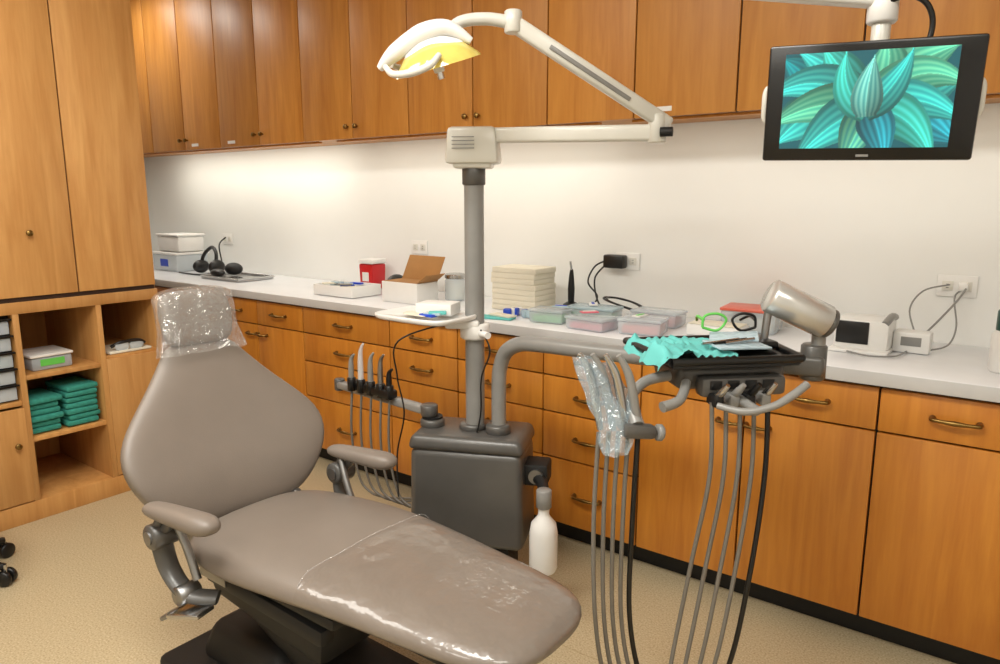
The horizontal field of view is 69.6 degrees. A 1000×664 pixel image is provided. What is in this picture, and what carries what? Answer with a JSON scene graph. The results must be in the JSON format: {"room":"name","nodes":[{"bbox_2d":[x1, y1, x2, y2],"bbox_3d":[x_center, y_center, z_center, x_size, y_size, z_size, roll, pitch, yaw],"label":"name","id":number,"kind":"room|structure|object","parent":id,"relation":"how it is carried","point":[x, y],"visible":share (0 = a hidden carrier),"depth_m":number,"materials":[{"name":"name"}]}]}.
{"room":"dental clinic","nodes":[
{"label":"dental clinic","id":0,"kind":"room"},
{"bbox_2d":[0,457,955,663],"bbox_3d":[-1.314,1.154,1.826,7.400,0.100,4.960,8,13,36],"label":"floor","id":1,"kind":"structure","parent":0,"point":[88,588],"depth_m":2.52,"materials":[{"name":"plastic"}]},
{"bbox_2d":[0,537,17,586],"bbox_3d":[-2.074,0.686,2.653,0.465,0.515,0.489,8,13,36],"label":"stool","id":2,"kind":"object","parent":1,"relation":"on","point":[8,575],"visible":1,"depth_m":2.69,"materials":[{"name":"metal"}]},
{"bbox_2d":[0,0,162,531],"bbox_3d":[-2.577,-0.482,2.766,0.630,2.770,2.215,8,13,36],"label":"storage cabinet","id":3,"kind":"object","parent":1,"relation":"on","point":[77,268],"visible":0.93,"depth_m":3.21,"materials":[{"name":"brown wood"}]},
{"bbox_2d":[0,400,21,409],"bbox_3d":[-2.403,0.303,3.166,0.570,0.020,0.331,8,13,36],"label":"shelf","id":4,"kind":"object","parent":3,"relation":"attached to","point":[4,404],"depth_m":3.10,"materials":[{"name":"brown wood"}]},
{"bbox_2d":[23,345,72,370],"bbox_3d":[-2.102,0.120,3.312,0.210,0.072,0.180,8,13,36],"label":"plastic storage box","id":5,"kind":"object","parent":3,"relation":"on","point":[50,356],"visible":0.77,"depth_m":3.26,"materials":[{"name":"white plastic"}]},
{"bbox_2d":[25,355,100,380],"bbox_3d":[-2.195,0.147,3.420,0.570,0.020,0.316,8,13,36],"label":"shelf","id":6,"kind":"object","parent":3,"relation":"attached to","point":[79,362],"depth_m":3.30,"materials":[{"name":"brown wood"}]},
{"bbox_2d":[28,376,99,433],"bbox_3d":[-2.076,0.334,3.351,0.239,0.187,0.314,8,13,36],"label":"towels","id":7,"kind":"object","parent":3,"relation":"on","point":[69,401],"visible":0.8,"depth_m":3.31,"materials":[{"name":"teal fabric"}]},
{"bbox_2d":[30,400,57,410],"bbox_3d":[-2.133,0.319,3.284,0.224,0.025,0.146,8,13,36],"label":"towel","id":8,"kind":"object","parent":7,"relation":"on","point":[40,405],"depth_m":3.22,"materials":[{"name":"teal fabric"}]},
{"bbox_2d":[28,388,61,405],"bbox_3d":[-2.116,0.293,3.277,0.224,0.025,0.146,8,13,36],"label":"towel","id":9,"kind":"object","parent":7,"relation":"on","point":[37,396],"depth_m":3.25,"materials":[{"name":"teal fabric"}]},
{"bbox_2d":[30,405,59,416],"bbox_3d":[-2.129,0.345,3.293,0.223,0.025,0.145,8,13,36],"label":"towel","id":10,"kind":"object","parent":7,"relation":"on","point":[41,410],"depth_m":3.23,"materials":[{"name":"teal fabric"}]},
{"bbox_2d":[32,417,59,427],"bbox_3d":[-2.134,0.399,3.299,0.221,0.025,0.142,8,13,36],"label":"towel","id":11,"kind":"object","parent":7,"relation":"on","point":[45,422],"depth_m":3.24,"materials":[{"name":"teal fabric"}]},
{"bbox_2d":[31,410,63,422],"bbox_3d":[-2.116,0.373,3.292,0.223,0.025,0.146,8,13,36],"label":"towel","id":12,"kind":"object","parent":7,"relation":"on","point":[45,416],"depth_m":3.24,"materials":[{"name":"teal fabric"}]},
{"bbox_2d":[47,386,96,397],"bbox_3d":[-2.023,0.270,3.401,0.222,0.025,0.144,8,13,36],"label":"towel","id":13,"kind":"object","parent":7,"relation":"on","point":[80,391],"depth_m":3.33,"materials":[{"name":"teal fabric"}]},
{"bbox_2d":[57,393,96,403],"bbox_3d":[-2.032,0.296,3.407,0.220,0.025,0.140,7,13,34],"label":"towel","id":14,"kind":"object","parent":7,"relation":"on","point":[74,398],"depth_m":3.33,"materials":[{"name":"teal fabric"}]},
{"bbox_2d":[58,398,97,408],"bbox_3d":[-2.026,0.323,3.413,0.224,0.025,0.147,8,13,36],"label":"towel","id":15,"kind":"object","parent":7,"relation":"on","point":[76,403],"depth_m":3.34,"materials":[{"name":"teal fabric"}]},
{"bbox_2d":[60,404,97,414],"bbox_3d":[-2.026,0.350,3.412,0.221,0.025,0.142,8,13,36],"label":"towel","id":16,"kind":"object","parent":7,"relation":"on","point":[75,409],"depth_m":3.34,"materials":[{"name":"teal fabric"}]},
{"bbox_2d":[63,408,99,419],"bbox_3d":[-2.025,0.375,3.426,0.224,0.025,0.147,8,13,36],"label":"towel","id":17,"kind":"object","parent":7,"relation":"on","point":[85,413],"depth_m":3.35,"materials":[{"name":"teal fabric"}]},
{"bbox_2d":[33,418,106,441],"bbox_3d":[-2.195,0.423,3.471,0.570,0.020,0.316,8,13,36],"label":"shelf","id":18,"kind":"object","parent":3,"relation":"attached to","point":[102,422],"depth_m":3.31,"materials":[{"name":"brown wood"}]},
{"bbox_2d":[32,423,60,433],"bbox_3d":[-2.132,0.426,3.303,0.221,0.025,0.142,8,13,36],"label":"towel","id":19,"kind":"object","parent":18,"relation":"on","point":[40,427],"depth_m":3.24,"materials":[{"name":"teal fabric"}]},
{"bbox_2d":[59,415,98,426],"bbox_3d":[-2.026,0.403,3.424,0.222,0.025,0.144,8,13,36],"label":"towel","id":20,"kind":"object","parent":18,"relation":"on","point":[78,419],"depth_m":3.34,"materials":[{"name":"teal fabric"}]},
{"bbox_2d":[105,338,150,354],"bbox_3d":[-1.864,0.052,3.538,0.200,0.059,0.200,8,13,36],"label":"goggles","id":21,"kind":"object","parent":3,"relation":"on","point":[133,344],"visible":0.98,"depth_m":3.48,"materials":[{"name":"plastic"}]},
{"bbox_2d":[104,335,156,358],"bbox_3d":[-2.011,0.074,3.656,0.570,0.020,0.251,8,13,36],"label":"shelf","id":22,"kind":"object","parent":3,"relation":"attached to","point":[108,339],"depth_m":3.54,"materials":[{"name":"brown wood"}]},
{"bbox_2d":[120,288,581,663],"bbox_3d":[-0.458,0.497,1.931,1.434,1.148,0.671,8,13,36],"label":"dental chair","id":23,"kind":"object","parent":1,"relation":"on","point":[218,449],"visible":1,"depth_m":1.94,"materials":[{"name":"grey leather"}]},
{"bbox_2d":[157,288,231,346],"bbox_3d":[-0.956,-0.046,2.247,0.108,0.172,0.219,10,14,42],"label":"headrest pillow","id":24,"kind":"object","parent":23,"relation":"on","point":[202,317],"depth_m":2.21,"materials":[{"name":"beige plastic"}]},
{"bbox_2d":[120,339,323,517],"bbox_3d":[-0.862,0.292,2.221,0.272,0.522,0.628,10,14,42],"label":"backrest cushion","id":25,"kind":"object","parent":23,"relation":"on","point":[213,430],"depth_m":2.17,"materials":[{"name":"beige leather"}]},
{"bbox_2d":[190,490,581,663],"bbox_3d":[-0.324,0.601,1.860,1.113,0.129,0.524,8,13,36],"label":"seat cushion","id":26,"kind":"object","parent":23,"relation":"on","point":[420,585],"depth_m":1.73,"materials":[{"name":"beige leather"}]},
{"bbox_2d":[154,285,999,663],"bbox_3d":[-0.020,0.360,3.437,7.380,0.868,0.629,8,13,36],"label":"base cabinet","id":27,"kind":"object","parent":1,"relation":"on","point":[881,515],"visible":0.44,"depth_m":2.42,"materials":[{"name":"brown wood"}]},
{"bbox_2d":[153,262,999,402],"bbox_3d":[-0.016,-0.088,3.358,7.380,0.042,0.621,8,13,36],"label":"countertop","id":28,"kind":"structure","parent":27,"relation":"on","point":[955,370],"depth_m":2.65,"materials":[{"name":"white laminate"}]},
{"bbox_2d":[152,232,208,271],"bbox_3d":[-2.276,-0.571,5.120,0.335,0.257,0.255,8,13,36],"label":"plastic containers","id":29,"kind":"object","parent":28,"relation":"on","point":[179,251],"visible":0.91,"depth_m":5.01,"materials":[{"name":"white plastic"}]},
{"bbox_2d":[179,237,225,275],"bbox_3d":[-1.946,-0.514,4.879,0.312,0.234,0.357,10,14,42],"label":"headphones","id":30,"kind":"object","parent":28,"relation":"on","point":[200,266],"visible":0.91,"depth_m":4.88,"materials":[{"name":"black plastic"}]},
{"bbox_2d":[193,260,208,272],"bbox_3d":[-2.046,-0.450,4.929,0.060,0.090,0.120,8,13,36],"label":"cup","id":31,"kind":"object","parent":30,"relation":"on","point":[200,266],"depth_m":4.90,"materials":[{"name":"black plastic"}]},
{"bbox_2d":[208,260,224,270],"bbox_3d":[-1.894,-0.434,4.816,0.060,0.100,0.120,8,13,36],"label":"cup","id":32,"kind":"object","parent":30,"relation":"on","point":[215,264],"depth_m":4.79,"materials":[{"name":"black plastic"}]},
{"bbox_2d":[200,263,274,281],"bbox_3d":[-1.674,-0.388,4.581,0.412,0.094,0.272,8,13,36],"label":"tray","id":33,"kind":"object","parent":28,"relation":"on","point":[234,273],"visible":1,"depth_m":4.59,"materials":[{"name":"metal"}]},
{"bbox_2d":[313,280,380,297],"bbox_3d":[-0.813,-0.234,3.827,0.306,0.065,0.206,8,13,36],"label":"tray","id":34,"kind":"object","parent":28,"relation":"on","point":[341,288],"visible":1,"depth_m":3.76,"materials":[{"name":"plastic"}]},
{"bbox_2d":[358,258,385,287],"bbox_3d":[-0.723,-0.332,4.084,0.115,0.168,0.115,8,13,36],"label":"sharps container","id":35,"kind":"object","parent":28,"relation":"on","point":[372,270],"visible":0.79,"depth_m":4.04,"materials":[{"name":"red plastic"}]},
{"bbox_2d":[382,255,444,304],"bbox_3d":[-0.409,-0.262,3.578,0.294,0.217,0.209,8,13,36],"label":"open cardboard box","id":36,"kind":"object","parent":28,"relation":"on","point":[418,283],"visible":0.9,"depth_m":3.56,"materials":[{"name":"white cardboard"}]},
{"bbox_2d":[388,274,402,279],"bbox_3d":[-0.560,-0.262,3.897,0.109,0.100,0.136,-1,11,-5],"label":"wireless mouse","id":37,"kind":"object","parent":36,"relation":"in","point":[395,276],"visible":0.16,"depth_m":3.87,"materials":[{"name":"plastic"}]},
{"bbox_2d":[445,272,464,300],"bbox_3d":[-0.224,-0.226,3.610,0.104,0.135,0.104,8,13,36],"label":"jar","id":38,"kind":"object","parent":28,"relation":"on","point":[454,282],"visible":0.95,"depth_m":3.57,"materials":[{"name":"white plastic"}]},
{"bbox_2d":[484,312,516,320],"bbox_3d":[-0.006,-0.069,3.085,0.168,0.018,0.089,5,12,24],"label":"pack","id":39,"kind":"object","parent":28,"relation":"on","point":[496,315],"visible":0.83,"depth_m":3.05,"materials":[{"name":"teal paper"}]},
{"bbox_2d":[503,307,529,317],"bbox_3d":[0.090,-0.085,3.123,0.134,0.034,0.096,8,13,36],"label":"blocks","id":40,"kind":"object","parent":28,"relation":"on","point":[524,313],"visible":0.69,"depth_m":3.12,"materials":[{"name":"plastic"}]},
{"bbox_2d":[491,264,555,308],"bbox_3d":[0.108,-0.206,3.335,0.248,0.195,0.170,8,13,36],"label":"towels","id":41,"kind":"object","parent":28,"relation":"on","point":[514,285],"visible":0.92,"depth_m":3.27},
{"bbox_2d":[528,305,572,324],"bbox_3d":[0.210,-0.071,2.990,0.159,0.057,0.108,6,12,30],"label":"box","id":42,"kind":"object","parent":28,"relation":"on","point":[541,314],"visible":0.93,"depth_m":2.95,"materials":[{"name":"clear plastic"}]},
{"bbox_2d":[529,311,571,324],"bbox_3d":[0.210,-0.065,2.991,0.155,0.045,0.103,6,12,30],"label":"tub","id":43,"kind":"object","parent":42,"relation":"in","point":[551,317],"depth_m":2.94,"materials":[{"name":"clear plastic"}]},
{"bbox_2d":[552,305,569,307],"bbox_3d":[0.250,-0.106,2.953,0.070,0.008,0.035,5,12,24],"label":"packet","id":44,"kind":"object","parent":42,"relation":"on","point":[558,306],"visible":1,"depth_m":2.94,"materials":[{"name":"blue plastic"}]},
{"bbox_2d":[563,261,575,304],"bbox_3d":[0.324,-0.210,3.272,0.080,0.227,0.080,8,13,36],"label":"light","id":45,"kind":"object","parent":28,"relation":"on","point":[571,286],"visible":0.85,"depth_m":3.26,"materials":[{"name":"black plastic"}]},
{"bbox_2d":[564,312,619,332],"bbox_3d":[0.363,-0.038,2.830,0.180,0.052,0.130,9,14,41],"label":"box","id":46,"kind":"object","parent":28,"relation":"on","point":[593,322],"visible":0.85,"depth_m":2.78,"materials":[{"name":"clear plastic"}]},
{"bbox_2d":[580,310,598,313],"bbox_3d":[0.353,-0.080,2.842,0.070,0.008,0.035,-2,11,-12],"label":"packet","id":47,"kind":"object","parent":46,"relation":"on","point":[585,311],"visible":1,"depth_m":2.83,"materials":[{"name":"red plastic"}]},
{"bbox_2d":[566,319,617,332],"bbox_3d":[0.363,-0.032,2.831,0.175,0.040,0.124,9,14,41],"label":"tub","id":48,"kind":"object","parent":46,"relation":"in","point":[593,325],"depth_m":2.77,"materials":[{"name":"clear plastic"}]},
{"bbox_2d":[568,302,623,316],"bbox_3d":[0.398,-0.080,3.023,0.212,0.062,0.119,7,13,32],"label":"box","id":49,"kind":"object","parent":28,"relation":"on","point":[614,310],"visible":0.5,"depth_m":2.98,"materials":[{"name":"clear plastic"}]},
{"bbox_2d":[588,302,597,305],"bbox_3d":[0.390,-0.119,3.022,0.035,0.008,0.070,1,11,4],"label":"packet","id":50,"kind":"object","parent":49,"relation":"on","point":[590,303],"visible":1,"depth_m":2.99,"materials":[{"name":"white plastic"}]},
{"bbox_2d":[572,309,621,316],"bbox_3d":[0.398,-0.074,3.025,0.207,0.050,0.114,7,13,32],"label":"tub","id":51,"kind":"object","parent":49,"relation":"in","point":[616,312],"depth_m":2.95,"materials":[{"name":"clear plastic"}]},
{"bbox_2d":[587,254,626,303],"bbox_3d":[0.479,-0.223,3.254,0.206,0.249,0.129,8,13,36],"label":"power adapter","id":52,"kind":"object","parent":28,"relation":"on","point":[616,261],"visible":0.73,"depth_m":3.24,"materials":[{"name":"black plastic"}]},
{"bbox_2d":[602,296,641,309],"bbox_3d":[0.539,-0.113,3.126,0.199,0.068,0.128,8,13,36],"label":"cable coil","id":53,"kind":"object","parent":28,"relation":"on","point":[604,297],"visible":0.61,"depth_m":3.15,"materials":[{"name":"plastic"}]},
{"bbox_2d":[617,313,669,335],"bbox_3d":[0.547,-0.027,2.743,0.170,0.062,0.140,5,12,26],"label":"box","id":54,"kind":"object","parent":28,"relation":"on","point":[650,325],"visible":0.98,"depth_m":2.69,"materials":[{"name":"clear plastic"}]},
{"bbox_2d":[632,313,648,317],"bbox_3d":[0.537,-0.064,2.756,0.035,0.008,0.070,9,14,40],"label":"packet","id":55,"kind":"object","parent":54,"relation":"on","point":[640,314],"visible":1,"depth_m":2.74,"materials":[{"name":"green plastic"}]},
{"bbox_2d":[618,320,668,335],"bbox_3d":[0.547,-0.021,2.744,0.165,0.050,0.134,5,12,26],"label":"tub","id":56,"kind":"object","parent":54,"relation":"in","point":[640,327],"depth_m":2.68,"materials":[{"name":"clear plastic"}]},
{"bbox_2d":[630,306,687,328],"bbox_3d":[0.642,-0.060,2.918,0.201,0.062,0.119,8,13,36],"label":"box","id":57,"kind":"object","parent":28,"relation":"on","point":[677,319],"visible":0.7,"depth_m":2.87,"materials":[{"name":"clear plastic"}]},
{"bbox_2d":[686,319,748,334],"bbox_3d":[0.817,-0.011,2.705,0.200,0.045,0.110,8,13,36],"label":"box","id":58,"kind":"object","parent":28,"relation":"on","point":[694,327],"visible":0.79,"depth_m":2.69,"materials":[{"name":"plastic"}]},
{"bbox_2d":[720,302,782,334],"bbox_3d":[0.981,-0.053,2.801,0.212,0.092,0.162,7,12,31],"label":"storage container","id":59,"kind":"object","parent":28,"relation":"on","point":[729,310],"visible":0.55,"depth_m":2.75,"materials":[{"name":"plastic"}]},
{"bbox_2d":[828,313,906,357],"bbox_3d":[1.239,-0.001,2.413,0.223,0.132,0.228,8,13,36],"label":"dental device","id":60,"kind":"object","parent":28,"relation":"on","point":[868,335],"visible":0.94,"depth_m":2.39,"materials":[{"name":"white plastic"}]},
{"bbox_2d":[882,313,898,325],"bbox_3d":[1.300,-0.043,2.393,0.030,0.042,0.128,9,14,41],"label":"hood","id":61,"kind":"object","parent":60,"relation":"attached to","point":[890,320],"depth_m":2.37,"materials":[{"name":"grey plastic"}]},
{"bbox_2d":[892,282,968,354],"bbox_3d":[1.466,-0.053,2.451,0.180,0.220,0.275,8,13,36],"label":"charger","id":62,"kind":"object","parent":28,"relation":"on","point":[913,341],"visible":1,"depth_m":2.40,"materials":[{"name":"plastic"}]},
{"bbox_2d":[987,310,999,373],"bbox_3d":[1.498,0.020,2.117,0.090,0.200,0.090,8,13,36],"label":"soap dispenser","id":63,"kind":"object","parent":28,"relation":"on","point":[993,365],"visible":1,"depth_m":2.12,"materials":[{"name":"white plastic"}]},
{"bbox_2d":[987,330,999,373],"bbox_3d":[1.498,0.050,2.122,0.090,0.140,0.090,8,13,36],"label":"bottle","id":64,"kind":"object","parent":63,"relation":"attached to","point":[993,365],"depth_m":2.12,"materials":[{"name":"white plastic"}]},
{"bbox_2d":[334,8,839,663],"bbox_3d":[-0.026,0.029,2.266,1.921,1.942,0.758,8,13,36],"label":"dental delivery unit","id":65,"kind":"object","parent":1,"relation":"on","point":[474,476],"visible":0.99,"depth_m":2.11,"materials":[{"name":"grey metal"}]},
{"bbox_2d":[347,377,355,390],"bbox_3d":[-0.588,0.206,2.856,0.034,0.055,0.034,8,13,36],"label":"socket","id":66,"kind":"object","parent":65,"relation":"attached to","point":[351,381],"depth_m":2.84,"materials":[{"name":"black plastic"}]},
{"bbox_2d":[357,379,364,393],"bbox_3d":[-0.544,0.212,2.824,0.034,0.055,0.034,8,13,36],"label":"socket","id":67,"kind":"object","parent":65,"relation":"attached to","point":[360,382],"depth_m":2.81,"materials":[{"name":"black plastic"}]},
{"bbox_2d":[366,381,374,395],"bbox_3d":[-0.500,0.218,2.791,0.034,0.055,0.034,8,13,36],"label":"socket","id":68,"kind":"object","parent":65,"relation":"attached to","point":[370,385],"depth_m":2.77,"materials":[{"name":"black plastic"}]},
{"bbox_2d":[376,383,384,397],"bbox_3d":[-0.456,0.224,2.759,0.034,0.055,0.034,8,13,36],"label":"socket","id":69,"kind":"object","parent":65,"relation":"attached to","point":[380,387],"depth_m":2.74,"materials":[{"name":"black plastic"}]},
{"bbox_2d":[385,385,393,399],"bbox_3d":[-0.420,0.229,2.732,0.034,0.055,0.034,8,13,36],"label":"socket","id":70,"kind":"object","parent":65,"relation":"attached to","point":[389,389],"depth_m":2.72,"materials":[{"name":"black plastic"}]},
{"bbox_2d":[375,306,475,325],"bbox_3d":[-0.261,-0.058,2.538,0.340,0.020,0.240,8,13,36],"label":"tray","id":71,"kind":"object","parent":65,"relation":"on","point":[407,314],"depth_m":2.48,"materials":[{"name":"white plastic"}]},
{"bbox_2d":[524,456,550,485],"bbox_3d":[0.128,0.495,2.571,0.100,0.080,0.100,2,11,13],"label":"outlet","id":72,"kind":"object","parent":65,"relation":"attached to","point":[536,468],"depth_m":2.52,"materials":[{"name":"plastic"}]},
{"bbox_2d":[533,475,551,510],"bbox_3d":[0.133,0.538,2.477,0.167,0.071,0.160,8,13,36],"label":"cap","id":73,"kind":"object","parent":65,"relation":"on","point":[543,492],"depth_m":2.39,"materials":[{"name":"grey plastic"}]},
{"bbox_2d":[529,509,557,575],"bbox_3d":[0.147,0.695,2.427,0.096,0.240,0.096,2,11,13],"label":"water bottle","id":74,"kind":"object","parent":65,"relation":"on","point":[543,533],"depth_m":2.39,"materials":[{"name":"white plastic"}]},
{"bbox_2d":[144,103,999,347],"bbox_3d":[0.202,-0.634,3.552,7.400,2.780,0.100,8,13,36],"label":"wall","id":75,"kind":"structure","parent":0,"point":[712,224],"depth_m":3.18,"materials":[{"name":"white paint"}]},
{"bbox_2d":[222,233,232,244],"bbox_3d":[-1.930,-0.659,5.098,0.120,0.075,0.010,8,13,36],"label":"wall outlet","id":76,"kind":"object","parent":75,"relation":"attached to","point":[229,237],"visible":0.98,"depth_m":5.09,"materials":[{"name":"white plastic"}]},
{"bbox_2d":[411,240,427,253],"bbox_3d":[-0.449,-0.472,4.006,0.120,0.075,0.010,8,13,36],"label":"wall outlet","id":77,"kind":"object","parent":75,"relation":"attached to","point":[417,246],"visible":1,"depth_m":4.00,"materials":[{"name":"white plastic"}]},
{"bbox_2d":[413,244,417,249],"bbox_3d":[-0.473,-0.475,4.020,0.034,0.034,0.003,8,13,36],"label":"socket","id":78,"kind":"object","parent":77,"relation":"attached to","point":[415,246],"depth_m":4.02,"materials":[{"name":"white plastic"}]},
{"bbox_2d":[420,244,424,250],"bbox_3d":[-0.428,-0.469,3.987,0.034,0.034,0.003,8,13,36],"label":"socket","id":79,"kind":"object","parent":77,"relation":"attached to","point":[422,246],"depth_m":3.99,"materials":[{"name":"white plastic"}]},
{"bbox_2d":[130,0,999,157],"bbox_3d":[0.064,-1.441,3.213,7.380,1.050,0.351,8,13,36],"label":"upper cabinet","id":80,"kind":"object","parent":75,"relation":"attached to","point":[211,74],"visible":0.71,"depth_m":3.31,"materials":[{"name":"brown wood"}]},
{"bbox_2d":[144,142,322,154],"bbox_3d":[-1.752,-1.150,4.536,1.900,0.010,0.030,8,13,36],"label":"under-cabinet light","id":81,"kind":"object","parent":80,"relation":"attached to","point":[306,143],"visible":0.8,"depth_m":4.40,"materials":[{"name":"brown wood"}]},
{"bbox_2d":[337,133,446,142],"bbox_3d":[-0.563,-0.976,3.607,0.826,0.010,0.113,8,13,36],"label":"under-cabinet light","id":82,"kind":"object","parent":80,"relation":"attached to","point":[422,135],"depth_m":3.63,"materials":[{"name":"brown wood"}]},
{"bbox_2d":[550,122,601,125],"bbox_3d":[0.324,-0.851,2.940,0.221,0.010,0.089,8,13,36],"label":"under-cabinet light","id":83,"kind":"object","parent":80,"relation":"attached to","point":[594,123],"depth_m":2.98,"materials":[{"name":"brown wood"}]},
{"bbox_2d":[632,119,646,122],"bbox_3d":[0.538,-0.825,2.797,0.081,0.010,0.114,8,13,36],"label":"under-cabinet light","id":84,"kind":"object","parent":80,"relation":"attached to","point":[637,120],"depth_m":2.83,"materials":[{"name":"brown wood"}]},
{"bbox_2d":[672,111,760,119],"bbox_3d":[0.783,-0.791,2.617,0.347,0.010,0.114,8,13,36],"label":"under-cabinet light","id":85,"kind":"object","parent":80,"relation":"attached to","point":[752,112],"depth_m":2.64,"materials":[{"name":"brown wood"}]},
{"bbox_2d":[986,94,999,99],"bbox_3d":[1.454,-0.699,2.124,0.037,0.010,0.114,8,13,36],"label":"under-cabinet light","id":86,"kind":"object","parent":80,"relation":"attached to","point":[996,96],"depth_m":2.15,"materials":[{"name":"brown wood"}]},
{"bbox_2d":[615,252,639,269],"bbox_3d":[0.576,-0.320,3.254,0.120,0.075,0.010,8,13,36],"label":"wall outlet","id":87,"kind":"object","parent":75,"relation":"attached to","point":[633,259],"visible":0.66,"depth_m":3.24,"materials":[{"name":"white plastic"}]},
{"bbox_2d":[629,258,635,265],"bbox_3d":[0.597,-0.317,3.236,0.034,0.034,0.003,8,13,36],"label":"socket","id":88,"kind":"object","parent":87,"relation":"attached to","point":[632,261],"depth_m":3.24,"materials":[{"name":"white plastic"}]},
{"bbox_2d":[936,274,978,297],"bbox_3d":[1.593,-0.159,2.510,0.120,0.075,0.010,8,13,36],"label":"wall outlet","id":89,"kind":"object","parent":75,"relation":"attached to","point":[953,280],"visible":0.94,"depth_m":2.51,"materials":[{"name":"white plastic"}]},
{"bbox_2d":[941,281,953,290],"bbox_3d":[1.569,-0.162,2.525,0.034,0.034,0.003,8,13,36],"label":"socket","id":90,"kind":"object","parent":89,"relation":"attached to","point":[946,288],"depth_m":2.52,"materials":[{"name":"white plastic"}]},
{"bbox_2d":[962,282,972,291],"bbox_3d":[1.614,-0.156,2.492,0.034,0.034,0.003,8,13,36],"label":"socket","id":91,"kind":"object","parent":89,"relation":"attached to","point":[970,289],"depth_m":2.48,"materials":[{"name":"white plastic"}]},
{"bbox_3d":[-1.314,-1.677,1.296,7.400,0.100,4.960,8,13,36],"label":"ceiling","id":92,"kind":"structure","parent":0,"visible":0},
{"bbox_2d":[753,0,935,39],"bbox_3d":[0.511,-1.090,1.610,0.894,1.170,0.080,3,11,14],"label":"support","id":93,"kind":"object","parent":92,"relation":"hanging from","point":[881,14],"visible":0.51,"depth_m":1.59,"materials":[{"name":"white metal"}]},
{"bbox_2d":[761,33,989,160],"bbox_3d":[0.812,-0.508,1.592,0.445,0.258,0.085,5,12,24],"label":"wall monitor","id":94,"kind":"object","parent":93,"relation":"attached to","point":[918,98],"visible":1,"depth_m":1.56,"materials":[{"name":"black plastic"}]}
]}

